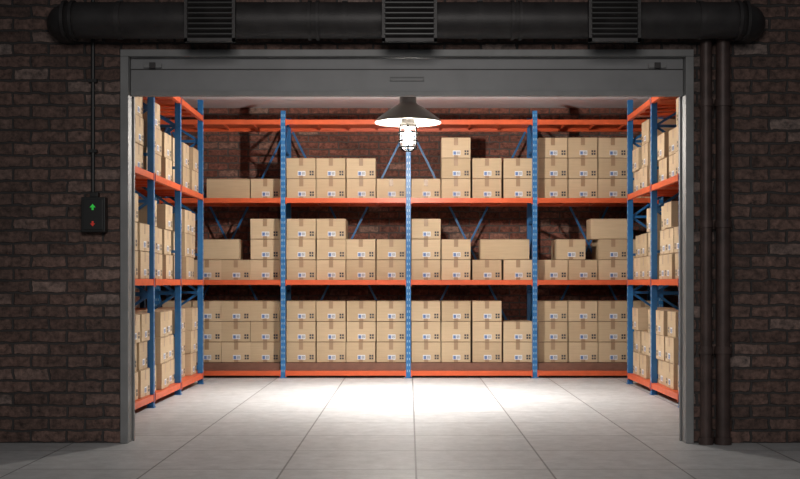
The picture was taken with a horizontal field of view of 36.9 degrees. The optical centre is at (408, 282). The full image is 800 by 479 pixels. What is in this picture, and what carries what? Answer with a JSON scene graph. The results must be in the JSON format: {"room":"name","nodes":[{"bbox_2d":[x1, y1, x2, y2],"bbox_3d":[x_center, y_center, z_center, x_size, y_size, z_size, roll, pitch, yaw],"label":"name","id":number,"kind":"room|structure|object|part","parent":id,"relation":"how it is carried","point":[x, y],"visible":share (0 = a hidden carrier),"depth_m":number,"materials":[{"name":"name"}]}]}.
{"room":"warehouse","nodes":[
{"label":"warehouse","id":0,"kind":"room"},
{"bbox_2d":[135,196,146,307],"bbox_3d":[-4.570,-0.818,16.850,0.200,4.835,9.300,0,0,0],"label":"wall","id":1,"kind":"structure","parent":0,"point":[136,289],"depth_m":19.76,"materials":[{"name":"brick"}]},
{"bbox_2d":[0,0,799,442],"bbox_3d":[0.000,-1.900,12.100,20.000,7.000,0.200,0,0,0],"label":"wall","id":2,"kind":"structure","parent":0,"point":[60,282],"depth_m":12.00,"materials":[{"name":"brick"}]},
{"bbox_2d":[88,0,97,191],"bbox_3d":[-3.150,-2.251,11.967,0.080,2.699,0.065,0,0,0],"label":"conduit","id":3,"kind":"object","parent":2,"relation":"attached to","point":[92,80],"visible":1,"depth_m":11.94,"materials":[{"name":"black plastic"}]},
{"bbox_2d":[81,192,107,231],"bbox_3d":[-3.128,-0.703,11.932,0.238,0.396,0.136,0,0,0],"label":"switch","id":4,"kind":"object","parent":2,"relation":"attached to","point":[94,208],"visible":1,"depth_m":11.87,"materials":[{"name":"black plastic"}]},
{"bbox_2d":[47,0,765,43],"bbox_3d":[-0.029,-2.566,11.758,7.110,0.388,0.463,0,0,0],"label":"air duct","id":5,"kind":"object","parent":2,"relation":"attached to","point":[743,22],"visible":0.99,"depth_m":11.58,"materials":[{"name":"metal"}]},
{"bbox_2d":[184,0,235,42],"bbox_3d":[-1.902,-2.541,11.496,0.486,0.467,0.118,0,0,0],"label":"vent grille","id":6,"kind":"object","parent":5,"relation":"attached to","point":[205,21],"visible":1,"depth_m":11.46,"materials":[{"name":"black metal"}]},
{"bbox_2d":[382,0,436,42],"bbox_3d":[0.005,-2.541,11.496,0.524,0.467,0.118,0,0,0],"label":"vent grille","id":7,"kind":"object","parent":5,"relation":"attached to","point":[403,21],"visible":1,"depth_m":11.46,"materials":[{"name":"black metal"}]},
{"bbox_2d":[588,0,640,42],"bbox_3d":[1.964,-2.541,11.496,0.496,0.467,0.118,0,0,0],"label":"vent grille","id":8,"kind":"object","parent":5,"relation":"attached to","point":[609,21],"visible":1,"depth_m":11.46,"materials":[{"name":"black metal"}]},
{"bbox_2d":[120,49,693,442],"bbox_3d":[-0.020,-0.365,12.090,5.720,3.930,0.260,0,0,0],"label":"door frame","id":9,"kind":"structure","parent":2,"relation":"attached to","point":[127,102],"depth_m":11.96,"materials":[{"name":"metal"}]},
{"bbox_2d":[131,58,682,96],"bbox_3d":[-0.020,-2.069,12.070,5.550,0.377,0.120,0,0,0],"label":"roll-up door","id":10,"kind":"structure","parent":2,"relation":"in","point":[150,77],"depth_m":12.06,"materials":[{"name":"metal"}]},
{"bbox_2d":[699,39,712,444],"bbox_3d":[2.945,-0.430,11.912,0.144,4.060,0.167,0,0,0],"label":"downpipe","id":11,"kind":"object","parent":2,"relation":"attached to","point":[705,101],"visible":0.94,"depth_m":11.85,"materials":[{"name":"black metal"}]},
{"bbox_2d":[714,39,731,444],"bbox_3d":[3.114,-0.430,11.905,0.168,4.060,0.179,0,0,0],"label":"downpipe","id":12,"kind":"object","parent":2,"relation":"attached to","point":[722,102],"visible":0.92,"depth_m":11.84,"materials":[{"name":"black metal"}]},
{"bbox_2d":[0,376,799,478],"bbox_3d":[0.000,1.650,7.850,20.000,0.100,27.700,0,0,0],"label":"floor","id":13,"kind":"structure","parent":0,"point":[222,427],"depth_m":12.51,"materials":[{"name":"concrete"}]},
{"bbox_2d":[135,97,203,408],"bbox_3d":[-3.777,-0.650,16.325,1.037,4.500,5.570,0,0,0],"label":"rack","id":14,"kind":"object","parent":13,"relation":"on","point":[149,184],"visible":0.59,"depth_m":17.16,"materials":[{"name":"orange metal"}]},
{"bbox_2d":[135,97,197,399],"bbox_3d":[-3.743,-0.509,16.322,0.878,3.878,5.361,0,0,0],"label":"cardboard boxes","id":15,"kind":"object","parent":14,"relation":"in","point":[164,143],"visible":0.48,"depth_m":16.54,"materials":[{"name":"brown cardboard"}]},
{"bbox_2d":[155,111,662,377],"bbox_3d":[0.000,-0.650,20.707,8.600,4.500,1.037,0,0,0],"label":"rack","id":16,"kind":"object","parent":13,"relation":"on","point":[286,126],"visible":0.64,"depth_m":20.20,"materials":[{"name":"orange metal"}]},
{"bbox_2d":[162,137,650,361],"bbox_3d":[0.017,-0.564,20.794,8.430,3.828,0.775,0,0,0],"label":"cardboard boxes","id":17,"kind":"object","parent":16,"relation":"in","point":[572,167],"visible":0.88,"depth_m":20.42,"materials":[{"name":"brown cardboard"}]},
{"bbox_2d":[626,97,678,407],"bbox_3d":[3.978,-0.650,16.325,1.037,4.500,5.570,0,0,0],"label":"rack","id":18,"kind":"object","parent":13,"relation":"on","point":[655,107],"visible":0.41,"depth_m":17.50,"materials":[{"name":"orange metal"}]},
{"bbox_2d":[632,97,678,390],"bbox_3d":[3.943,-0.509,16.323,0.872,3.878,5.359,0,0,0],"label":"cardboard boxes","id":19,"kind":"object","parent":18,"relation":"in","point":[667,318],"visible":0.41,"depth_m":17.04,"materials":[{"name":"brown cardboard"}]},
{"bbox_2d":[160,108,669,359],"bbox_3d":[0.100,-0.818,21.600,9.540,4.835,0.200,0,0,0],"label":"wall","id":20,"kind":"structure","parent":0,"point":[226,155],"depth_m":21.50,"materials":[{"name":"brick"}]},
{"bbox_2d":[181,97,650,107],"bbox_3d":[0.100,-3.185,16.850,9.140,0.100,9.300,0,0,0],"label":"ceiling","id":21,"kind":"structure","parent":0,"point":[208,102],"depth_m":20.73,"materials":[{"name":"paint"}]},
{"bbox_2d":[375,97,440,151],"bbox_3d":[-0.014,-2.495,17.000,0.940,1.280,0.940,0,0,0],"label":"pendant lamp","id":22,"kind":"object","parent":21,"relation":"hanging from","point":[407,114],"visible":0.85,"depth_m":16.88,"materials":[{"name":"grey metal"}]},
{"bbox_3d":[-0.014,-2.667,17.000,0.250,0.935,0.250,0,0,0],"label":"rod and socket","id":23,"kind":"part","parent":22,"relation":"part of","materials":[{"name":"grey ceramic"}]},
{"bbox_3d":[-0.014,-2.083,17.000,0.130,0.235,0.130,0,0,0],"label":"bulb","id":24,"kind":"part","parent":22,"relation":"part of","materials":[{"name":"white glass"}]},
{"bbox_2d":[670,117,678,306],"bbox_3d":[4.770,-0.818,16.850,0.200,4.835,9.300,0,0,0],"label":"wall","id":25,"kind":"structure","parent":0,"point":[674,299],"depth_m":21.11,"materials":[{"name":"brick"}]}
]}

